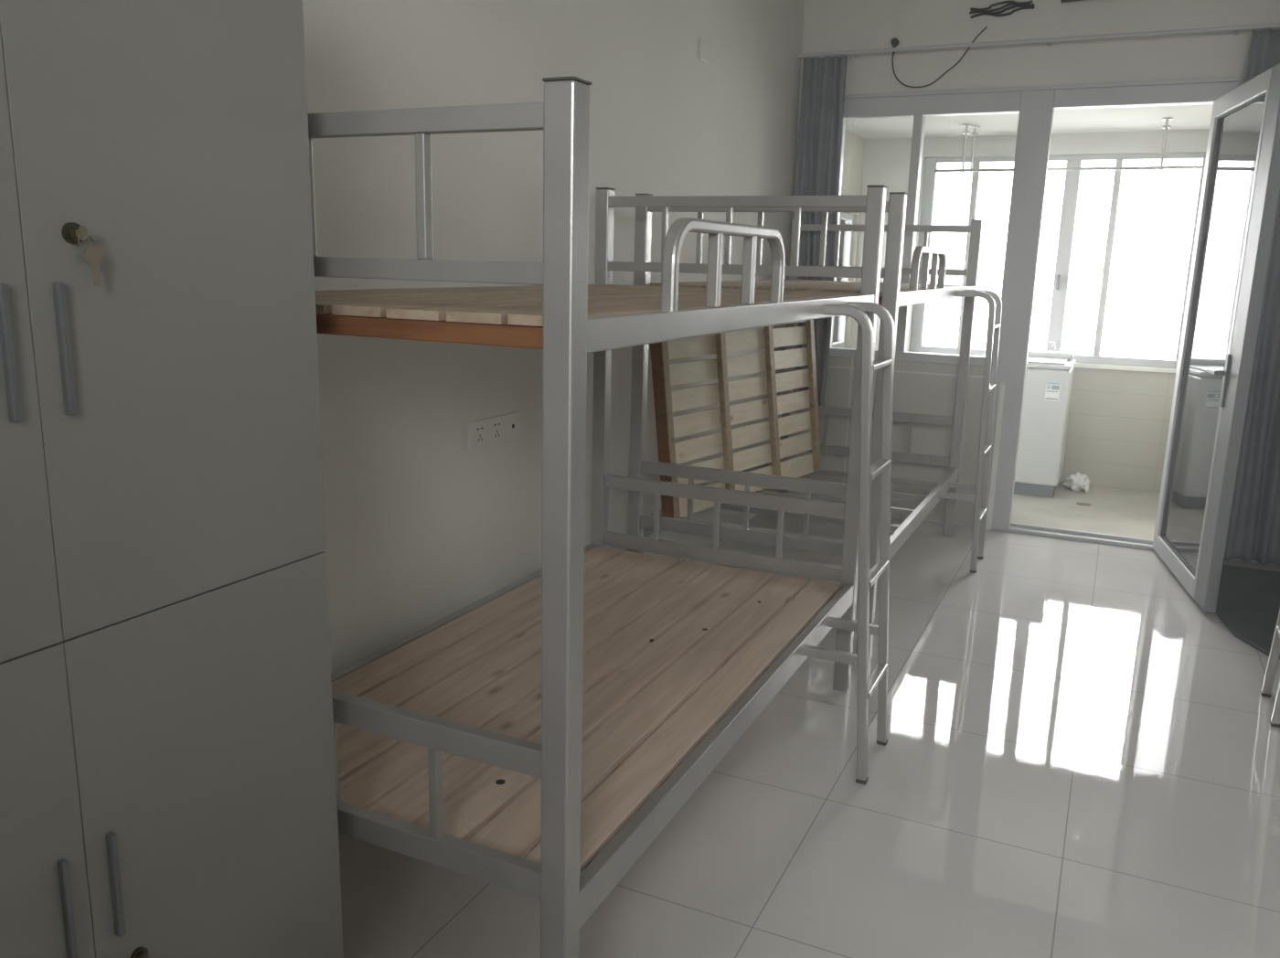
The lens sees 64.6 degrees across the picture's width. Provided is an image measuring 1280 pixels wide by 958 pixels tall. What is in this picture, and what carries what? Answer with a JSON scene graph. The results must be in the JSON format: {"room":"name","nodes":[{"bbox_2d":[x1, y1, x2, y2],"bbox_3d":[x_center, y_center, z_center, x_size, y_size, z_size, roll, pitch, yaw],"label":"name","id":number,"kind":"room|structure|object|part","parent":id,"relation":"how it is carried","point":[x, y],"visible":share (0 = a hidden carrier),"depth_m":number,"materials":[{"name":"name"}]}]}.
{"room":"dormitory","nodes":[
{"label":"dormitory","id":0,"kind":"room"},
{"bbox_2d":[302,0,804,673],"bbox_3d":[-0.722,-0.565,2.749,0.120,3.000,7.390,7,13,25],"label":"wall","id":1,"kind":"structure","parent":0,"point":[422,527],"depth_m":3.12,"materials":[{"name":"white paint"}]},
{"bbox_2d":[468,411,520,449],"bbox_3d":[-0.470,-0.158,3.246,0.013,0.088,0.296,7,13,25],"label":"wall socket","id":2,"kind":"object","parent":1,"relation":"attached to","point":[484,432],"visible":1,"depth_m":3.24,"materials":[{"name":"white plastic"}]},
{"bbox_3d":[-0.506,-0.141,3.173,0.012,0.086,0.095,7,13,25],"label":"plate","id":3,"kind":"part","parent":2,"relation":"part of","materials":[{"name":"white plastic"}]},
{"bbox_3d":[-0.465,-0.158,3.258,0.012,0.086,0.095,7,13,25],"label":"plate","id":4,"kind":"part","parent":2,"relation":"part of","materials":[{"name":"white plastic"}]},
{"bbox_3d":[-0.424,-0.175,3.343,0.012,0.086,0.095,7,13,25],"label":"plate","id":5,"kind":"part","parent":2,"relation":"part of","materials":[{"name":"white plastic"}]},
{"bbox_2d":[698,38,709,63],"bbox_3d":[0.280,-1.870,4.415,0.014,0.086,0.086,7,13,25],"label":"blank cover plate","id":6,"kind":"object","parent":1,"relation":"attached to","point":[704,45],"visible":1,"depth_m":4.40,"materials":[{"name":"white plastic"}]},
{"bbox_2d":[338,513,1279,957],"bbox_3d":[0.964,1.039,2.344,3.620,0.120,7.240,7,13,25],"label":"floor","id":7,"kind":"structure","parent":0,"point":[1080,758],"depth_m":2.76,"materials":[{"name":"tile"}]},
{"bbox_2d":[0,0,343,957],"bbox_3d":[-0.985,0.109,1.357,0.680,2.020,0.916,7,13,25],"label":"wardrobe","id":8,"kind":"object","parent":7,"relation":"on","point":[168,782],"visible":1,"depth_m":1.34,"materials":[{"name":"white laminate"}]},
{"bbox_3d":[-0.707,-0.141,1.133,0.012,0.156,0.009,7,13,25],"label":"handle","id":9,"kind":"part","parent":8,"relation":"part of","materials":[{"name":"grey metal"}]},
{"bbox_3d":[-0.800,-0.279,0.929,0.018,1.060,0.457,7,13,25],"label":"cabinet door","id":10,"kind":"part","parent":8,"relation":"part of","materials":[{"name":"white laminate"}]},
{"bbox_3d":[-0.823,0.676,1.135,0.018,0.890,0.457,7,13,25],"label":"cabinet door","id":11,"kind":"part","parent":8,"relation":"part of","materials":[{"name":"white laminate"}]},
{"bbox_3d":[-0.678,-0.153,1.193,0.012,0.156,0.009,7,13,25],"label":"handle","id":12,"kind":"part","parent":8,"relation":"part of","materials":[{"name":"grey metal"}]},
{"bbox_3d":[-0.725,0.551,1.282,0.012,0.150,0.009,7,13,25],"label":"handle","id":13,"kind":"part","parent":8,"relation":"part of","materials":[{"name":"grey metal"}]},
{"bbox_3d":[-0.695,0.539,1.343,0.012,0.150,0.009,7,13,25],"label":"handle","id":14,"kind":"part","parent":8,"relation":"part of","materials":[{"name":"grey metal"}]},
{"bbox_3d":[-0.603,-0.362,1.334,0.018,1.060,0.457,7,13,25],"label":"cabinet door","id":15,"kind":"part","parent":8,"relation":"part of","materials":[{"name":"white laminate"}]},
{"bbox_3d":[-0.627,0.594,1.541,0.018,0.890,0.457,7,13,25],"label":"cabinet door","id":16,"kind":"part","parent":8,"relation":"part of","materials":[{"name":"white laminate"}]},
{"bbox_2d":[307,75,894,957],"bbox_3d":[-0.040,0.042,2.604,1.204,1.671,2.002,7,13,25],"label":"bunk bed","id":17,"kind":"object","parent":7,"relation":"on","point":[568,898],"visible":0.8,"depth_m":1.76,"materials":[{"name":"silver metal"}]},
{"bbox_3d":[-0.531,-0.564,1.617,0.898,0.035,0.026,7,13,25],"label":"rail","id":18,"kind":"part","parent":17,"relation":"part of","materials":[{"name":"silver metal"}]},
{"bbox_3d":[-0.536,-0.350,1.663,0.898,0.032,0.026,7,13,25],"label":"rail","id":19,"kind":"part","parent":17,"relation":"part of","materials":[{"name":"silver metal"}]},
{"bbox_3d":[-0.545,-0.489,2.741,0.053,0.056,1.900,7,13,25],"label":"rail","id":20,"kind":"part","parent":17,"relation":"part of","materials":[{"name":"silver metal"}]},
{"bbox_3d":[-0.555,0.410,1.828,0.898,0.047,0.026,7,13,25],"label":"rail","id":21,"kind":"part","parent":17,"relation":"part of","materials":[{"name":"silver metal"}]},
{"bbox_3d":[-0.560,0.625,1.874,0.898,0.049,0.026,7,13,25],"label":"rail","id":22,"kind":"part","parent":17,"relation":"part of","materials":[{"name":"silver metal"}]},
{"bbox_3d":[-0.568,0.449,2.944,0.053,0.068,1.900,7,13,25],"label":"rail","id":23,"kind":"part","parent":17,"relation":"part of","materials":[{"name":"silver metal"}]},
{"bbox_3d":[-0.122,0.262,1.587,0.050,1.666,0.050,7,13,25],"label":"post","id":24,"kind":"part","parent":17,"relation":"part of","materials":[{"name":"silver metal"}]},
{"bbox_2d":[331,546,840,873],"bbox_3d":[-0.148,0.493,2.736,0.923,0.051,1.873,7,13,25],"label":"board","id":25,"kind":"object","parent":17,"relation":"on","point":[644,615],"visible":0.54,"depth_m":2.53,"materials":[{"name":"brown wood"}]},
{"bbox_2d":[315,284,863,349],"bbox_3d":[-0.119,-0.441,2.545,0.923,0.050,1.896,7,13,25],"label":"board","id":26,"kind":"object","parent":17,"relation":"on","point":[502,315],"visible":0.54,"depth_m":1.72,"materials":[{"name":"beige wood"}]},
{"bbox_3d":[-0.119,-0.456,2.541,0.922,0.017,1.896,7,13,25],"label":"plank panel","id":27,"kind":"part","parent":26,"relation":"part of","materials":[{"name":"beige wood"}]},
{"bbox_3d":[-0.141,-0.198,3.707,0.050,1.666,0.050,7,13,25],"label":"post","id":28,"kind":"part","parent":17,"relation":"part of","materials":[{"name":"silver metal"}]},
{"bbox_3d":[0.282,0.555,2.553,0.053,0.068,1.900,7,13,25],"label":"rail","id":29,"kind":"part","parent":17,"relation":"part of","materials":[{"name":"silver metal"}]},
{"bbox_3d":[0.277,0.272,3.600,0.898,0.049,0.026,7,13,25],"label":"rail","id":30,"kind":"part","parent":17,"relation":"part of","materials":[{"name":"silver metal"}]},
{"bbox_3d":[0.282,0.057,3.553,0.898,0.047,0.026,7,13,25],"label":"rail","id":31,"kind":"part","parent":17,"relation":"part of","materials":[{"name":"silver metal"}]},
{"bbox_3d":[0.305,-0.384,2.350,0.053,0.056,1.900,7,13,25],"label":"rail","id":32,"kind":"part","parent":17,"relation":"part of","materials":[{"name":"silver metal"}]},
{"bbox_3d":[0.301,-0.702,3.389,0.898,0.032,0.026,7,13,25],"label":"rail","id":33,"kind":"part","parent":17,"relation":"part of","materials":[{"name":"silver metal"}]},
{"bbox_3d":[0.306,-0.917,3.342,0.898,0.035,0.026,7,13,25],"label":"rail","id":34,"kind":"part","parent":17,"relation":"part of","materials":[{"name":"silver metal"}]},
{"bbox_3d":[0.715,-0.091,3.313,0.050,1.666,0.050,7,13,25],"label":"post","id":35,"kind":"part","parent":17,"relation":"part of","materials":[{"name":"silver metal"}]},
{"bbox_2d":[627,192,1002,660],"bbox_3d":[0.940,-0.370,4.618,1.204,1.670,2.032,7,13,25],"label":"bunk bed","id":36,"kind":"object","parent":7,"relation":"on","point":[640,524],"visible":0.72,"depth_m":4.02,"materials":[{"name":"silver metal"}]},
{"bbox_3d":[-0.005,-0.254,3.981,0.050,1.666,0.050,7,13,25],"label":"post","id":37,"kind":"part","parent":36,"relation":"part of","materials":[{"name":"silver metal"}]},
{"bbox_3d":[0.411,0.037,4.958,0.053,0.068,1.930,7,13,25],"label":"rail","id":38,"kind":"part","parent":36,"relation":"part of","materials":[{"name":"silver metal"}]},
{"bbox_2d":[650,320,821,519],"bbox_3d":[0.496,-0.368,4.747,0.164,0.880,1.410,10,15,34],"label":"board","id":39,"kind":"object","parent":36,"relation":"on","point":[669,427],"visible":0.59,"depth_m":4.68,"materials":[{"name":"brown wood"}]},
{"bbox_3d":[0.413,0.216,3.875,0.898,0.049,0.026,7,13,25],"label":"rail","id":40,"kind":"part","parent":36,"relation":"part of","materials":[{"name":"silver metal"}]},
{"bbox_3d":[0.418,0.001,3.828,0.898,0.047,0.026,7,13,25],"label":"rail","id":41,"kind":"part","parent":36,"relation":"part of","materials":[{"name":"silver metal"}]},
{"bbox_3d":[0.443,-0.973,3.617,0.898,0.035,0.026,7,13,25],"label":"rail","id":42,"kind":"part","parent":36,"relation":"part of","materials":[{"name":"silver metal"}]},
{"bbox_3d":[0.845,-0.612,5.734,0.050,1.666,0.050,7,13,25],"label":"post","id":43,"kind":"part","parent":36,"relation":"part of","materials":[{"name":"silver metal"}]},
{"bbox_3d":[0.437,-0.759,3.664,0.898,0.032,0.026,7,13,25],"label":"rail","id":44,"kind":"part","parent":36,"relation":"part of","materials":[{"name":"silver metal"}]},
{"bbox_2d":[650,279,968,305],"bbox_3d":[0.860,-0.852,4.558,0.923,0.050,1.923,7,13,25],"label":"board","id":45,"kind":"object","parent":36,"relation":"on","point":[790,285],"visible":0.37,"depth_m":4.00,"materials":[{"name":"beige wood"}]},
{"bbox_3d":[0.861,-0.868,4.554,0.923,0.018,1.923,7,13,25],"label":"plank panel","id":46,"kind":"part","parent":45,"relation":"part of","materials":[{"name":"beige wood"}]},
{"bbox_3d":[1.268,-0.357,5.580,0.898,0.047,0.026,7,13,25],"label":"rail","id":47,"kind":"part","parent":36,"relation":"part of","materials":[{"name":"silver metal"}]},
{"bbox_3d":[1.263,-0.142,5.627,0.898,0.049,0.026,7,13,25],"label":"rail","id":48,"kind":"part","parent":36,"relation":"part of","materials":[{"name":"silver metal"}]},
{"bbox_3d":[0.852,-0.147,3.588,0.050,1.666,0.050,7,13,25],"label":"post","id":49,"kind":"part","parent":36,"relation":"part of","materials":[{"name":"silver metal"}]},
{"bbox_3d":[1.287,-1.117,5.416,0.898,0.032,0.026,7,13,25],"label":"rail","id":50,"kind":"part","parent":36,"relation":"part of","materials":[{"name":"silver metal"}]},
{"bbox_3d":[1.292,-1.331,5.370,0.898,0.035,0.026,7,13,25],"label":"rail","id":51,"kind":"part","parent":36,"relation":"part of","materials":[{"name":"silver metal"}]},
{"bbox_3d":[1.262,0.143,4.567,0.053,0.068,1.930,7,13,25],"label":"rail","id":52,"kind":"part","parent":36,"relation":"part of","materials":[{"name":"silver metal"}]},
{"bbox_3d":[1.285,-0.795,4.364,0.053,0.056,1.930,7,13,25],"label":"rail","id":53,"kind":"part","parent":36,"relation":"part of","materials":[{"name":"silver metal"}]},
{"bbox_3d":[1.701,-0.506,5.340,0.050,1.666,0.050,7,13,25],"label":"post","id":54,"kind":"part","parent":36,"relation":"part of","materials":[{"name":"silver metal"}]},
{"bbox_2d":[1216,565,1279,659],"bbox_3d":[3.030,0.602,4.287,1.260,0.009,1.330,7,13,25],"label":"floor mat","id":55,"kind":"object","parent":7,"relation":"on","point":[1248,602],"visible":0.64,"depth_m":4.46,"materials":[{"name":"grey fabric"}]},
{"bbox_2d":[1260,608,1279,727],"bbox_3d":[2.456,0.118,2.540,1.204,1.670,2.002,7,13,25],"label":"bunk bed","id":56,"kind":"object","parent":7,"relation":"on","point":[1274,652],"visible":1,"depth_m":3.47,"materials":[{"name":"silver metal"}]},
{"bbox_2d":[841,128,864,348],"bbox_3d":[1.213,-1.100,6.815,0.120,2.420,1.660,7,13,25],"label":"wall","id":57,"kind":"structure","parent":0,"point":[854,144],"depth_m":7.01,"materials":[{"name":"beige paint"}]},
{"bbox_2d":[831,212,853,347],"bbox_3d":[1.328,-1.361,6.994,0.060,0.940,0.750,7,13,25],"label":"window","id":58,"kind":"structure","parent":57,"relation":"in","point":[839,323],"depth_m":7.22,"materials":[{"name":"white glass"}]},
{"bbox_3d":[1.403,-1.393,7.148,0.005,0.860,0.320,7,13,25],"label":"pane","id":59,"kind":"part","parent":58,"relation":"part of","materials":[{"name":"clear glass"}]},
{"bbox_2d":[844,104,1213,138],"bbox_3d":[2.345,-2.204,6.040,2.560,0.120,1.660,7,13,25],"label":"ceiling","id":60,"kind":"structure","parent":0,"point":[1194,116],"depth_m":6.14,"materials":[{"name":"white paint"}]},
{"bbox_2d":[934,117,1203,173],"bbox_3d":[2.563,-2.004,6.111,1.500,0.290,0.136,7,13,25],"label":"rail","id":61,"kind":"object","parent":60,"relation":"hanging from","point":[1166,126],"visible":1,"depth_m":6.07,"materials":[{"name":"silver metal"}]},
{"bbox_3d":[2.027,-2.062,6.314,0.056,0.290,0.056,7,13,25],"label":"hanger rod","id":62,"kind":"part","parent":61,"relation":"part of","materials":[{"name":"silver metal"}]},
{"bbox_3d":[2.087,-2.067,6.345,0.056,0.290,0.108,7,13,25],"label":"hanger rod","id":63,"kind":"part","parent":61,"relation":"part of","materials":[{"name":"silver metal"}]},
{"bbox_3d":[2.543,-1.870,6.103,1.500,0.020,0.020,7,13,25],"label":"rail","id":64,"kind":"part","parent":61,"relation":"part of","materials":[{"name":"silver metal"}]},
{"bbox_3d":[3.032,-1.936,5.852,0.056,0.290,0.056,7,13,25],"label":"hanger rod","id":65,"kind":"part","parent":61,"relation":"part of","materials":[{"name":"silver metal"}]},
{"bbox_2d":[851,129,1209,351],"bbox_3d":[2.650,-1.547,6.880,2.320,1.505,0.150,7,13,25],"label":"wall","id":66,"kind":"structure","parent":0,"point":[886,160],"depth_m":6.86,"materials":[{"name":"white paint"}]},
{"bbox_2d":[909,151,1206,368],"bbox_3d":[2.757,-1.476,6.808,1.750,1.348,0.090,7,13,25],"label":"window","id":67,"kind":"structure","parent":66,"relation":"attached to","point":[1072,182],"depth_m":6.76,"materials":[{"name":"grey"}]},
{"bbox_2d":[1048,341,1057,350],"bbox_3d":[2.794,-0.906,6.844,0.055,0.060,0.082,7,13,25],"label":"water tap","id":68,"kind":"object","parent":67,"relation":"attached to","point":[1054,342],"visible":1,"depth_m":6.81,"materials":[{"name":"silver metal"}]},
{"bbox_2d":[787,0,1279,565],"bbox_3d":[2.531,-1.014,5.199,3.620,3.000,0.100,7,13,25],"label":"wall","id":69,"kind":"structure","parent":0,"point":[829,26],"depth_m":5.32,"materials":[{"name":"white paint"}]},
{"bbox_2d":[890,38,898,53],"bbox_3d":[1.367,-2.323,5.428,0.040,0.076,0.024,7,13,25],"label":"outlet","id":70,"kind":"object","parent":69,"relation":"attached to","point":[894,42],"visible":0.89,"depth_m":5.42,"materials":[{"name":"black plastic"}]},
{"bbox_2d":[891,26,987,87],"bbox_3d":[1.565,-2.217,5.334,0.480,0.289,0.034,7,13,25],"label":"loose cable","id":71,"kind":"object","parent":70,"relation":"hanging from","point":[986,26],"visible":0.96,"depth_m":5.35,"materials":[{"name":"black plastic"}]},
{"bbox_2d":[829,91,1021,366],"bbox_3d":[1.515,-1.365,5.588,0.983,1.420,0.086,7,13,25],"label":"window","id":72,"kind":"structure","parent":69,"relation":"in","point":[919,107],"depth_m":5.51,"materials":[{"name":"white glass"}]},
{"bbox_2d":[985,383,1005,530],"bbox_3d":[1.959,-0.117,5.574,0.027,0.820,0.012,7,13,25],"label":"door frame","id":73,"kind":"structure","parent":69,"relation":"attached to","point":[1002,386],"depth_m":5.57,"materials":[{"name":"white metal"}]},
{"bbox_2d":[969,0,1034,18],"bbox_3d":[1.846,-2.401,5.166,0.317,0.069,0.036,7,13,25],"label":"cable bundle","id":74,"kind":"object","parent":69,"relation":"attached to","point":[1021,5],"visible":1,"depth_m":5.16,"materials":[{"name":"black plastic"}]},
{"bbox_2d":[797,22,1279,58],"bbox_3d":[2.373,-2.151,4.921,3.290,0.020,0.115,7,13,25],"label":"curtain rod","id":75,"kind":"object","parent":69,"relation":"attached to","point":[852,53],"visible":1,"depth_m":5.02,"materials":[{"name":"silver metal"}]},
{"bbox_2d":[789,55,847,405],"bbox_3d":[0.982,-1.352,5.705,0.273,1.930,0.060,7,13,25],"label":"curtain","id":76,"kind":"object","parent":75,"relation":"hanging from","point":[818,154],"visible":0.59,"depth_m":5.61,"materials":[{"name":"grey fabric"}]},
{"bbox_2d":[1224,28,1279,565],"bbox_3d":[3.185,-0.798,4.750,0.898,2.500,0.075,7,13,25],"label":"curtain","id":77,"kind":"object","parent":75,"relation":"hanging from","point":[1253,531],"visible":0.38,"depth_m":4.93,"materials":[{"name":"grey fabric"}]},
{"bbox_2d":[844,76,1239,98],"bbox_3d":[1.914,-2.013,5.226,2.060,0.020,0.020,7,13,25],"label":"trim","id":78,"kind":"structure","parent":69,"relation":"attached to","point":[1226,79],"depth_m":5.14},
{"bbox_2d":[1060,0,1082,2],"bbox_3d":[2.214,-2.391,4.992,0.252,0.058,0.030,7,13,25],"label":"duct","id":79,"kind":"object","parent":69,"relation":"attached to","point":[1061,1],"visible":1,"depth_m":5.03,"materials":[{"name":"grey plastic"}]},
{"bbox_2d":[979,63,1279,612],"bbox_3d":[2.528,-0.726,4.897,0.747,2.325,1.576,-3,13,-19],"label":"door","id":80,"kind":"structure","parent":69,"relation":"in","point":[1241,186],"depth_m":4.78,"materials":[{"name":"grey metal"}]},
{"bbox_3d":[2.610,-0.630,4.625,0.008,2.055,0.780,5,13,15],"label":"pane","id":81,"kind":"part","parent":80,"relation":"part of","materials":[{"name":"clear glass"}]},
{"bbox_3d":[2.506,-0.422,4.303,0.148,0.220,0.135,5,13,15],"label":"handle","id":82,"kind":"part","parent":80,"relation":"part of","materials":[{"name":"grey metal"}]},
{"bbox_2d":[1010,481,1160,540],"bbox_3d":[2.254,0.174,6.485,2.320,0.120,1.510,7,13,25],"label":"floor","id":83,"kind":"structure","parent":0,"point":[1123,512],"depth_m":6.16,"materials":[{"name":"tile"}]},
{"bbox_2d":[983,347,1075,498],"bbox_3d":[2.522,-0.392,6.718,0.579,0.900,0.523,7,13,25],"label":"washing machine","id":84,"kind":"object","parent":83,"relation":"on","point":[1050,374],"visible":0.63,"depth_m":6.44,"materials":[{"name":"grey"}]},
{"bbox_3d":[2.611,-0.841,6.791,0.553,0.049,0.145,7,13,25],"label":"control panel","id":85,"kind":"part","parent":84,"relation":"part of","materials":[{"name":"white plastic"}]},
{"bbox_3d":[2.503,-0.776,6.572,0.493,0.011,0.340,7,13,25],"label":"lid","id":86,"kind":"part","parent":84,"relation":"part of","materials":[{"name":"white plastic"}]},
{"bbox_2d":[1051,384,1059,390],"bbox_3d":[2.607,-0.574,6.346,0.044,0.027,0.001,7,13,25],"label":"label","id":87,"kind":"object","parent":84,"relation":"on","point":[1053,387],"depth_m":6.35,"materials":[{"name":"blue"}]},
{"bbox_2d":[1062,471,1089,492],"bbox_3d":[2.918,0.007,6.759,0.170,0.121,0.230,7,13,25],"label":"plastic bag","id":88,"kind":"object","parent":83,"relation":"on","point":[1077,482],"visible":1,"depth_m":6.70,"materials":[{"name":"white plastic"}]},
{"bbox_2d":[1076,501,1091,506],"bbox_3d":[2.774,0.157,6.326,0.090,0.006,0.090,7,13,25],"label":"floor drain","id":89,"kind":"object","parent":83,"relation":"on","point":[1078,503],"visible":1,"depth_m":6.31,"materials":[{"name":"silver metal"}]},
{"bbox_2d":[1058,367,1176,492],"bbox_3d":[2.620,-0.365,7.136,2.320,0.915,0.150,7,13,25],"label":"wall","id":90,"kind":"structure","parent":0,"point":[1117,429],"depth_m":6.77,"materials":[{"name":"beige tile"}]},
{"bbox_2d":[1074,362,1176,373],"bbox_3d":[2.742,-0.805,6.956,1.750,0.027,0.165,7,13,25],"label":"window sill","id":91,"kind":"structure","parent":90,"relation":"on","point":[1076,365],"depth_m":6.66,"materials":[{"name":"white stone"}]}
]}

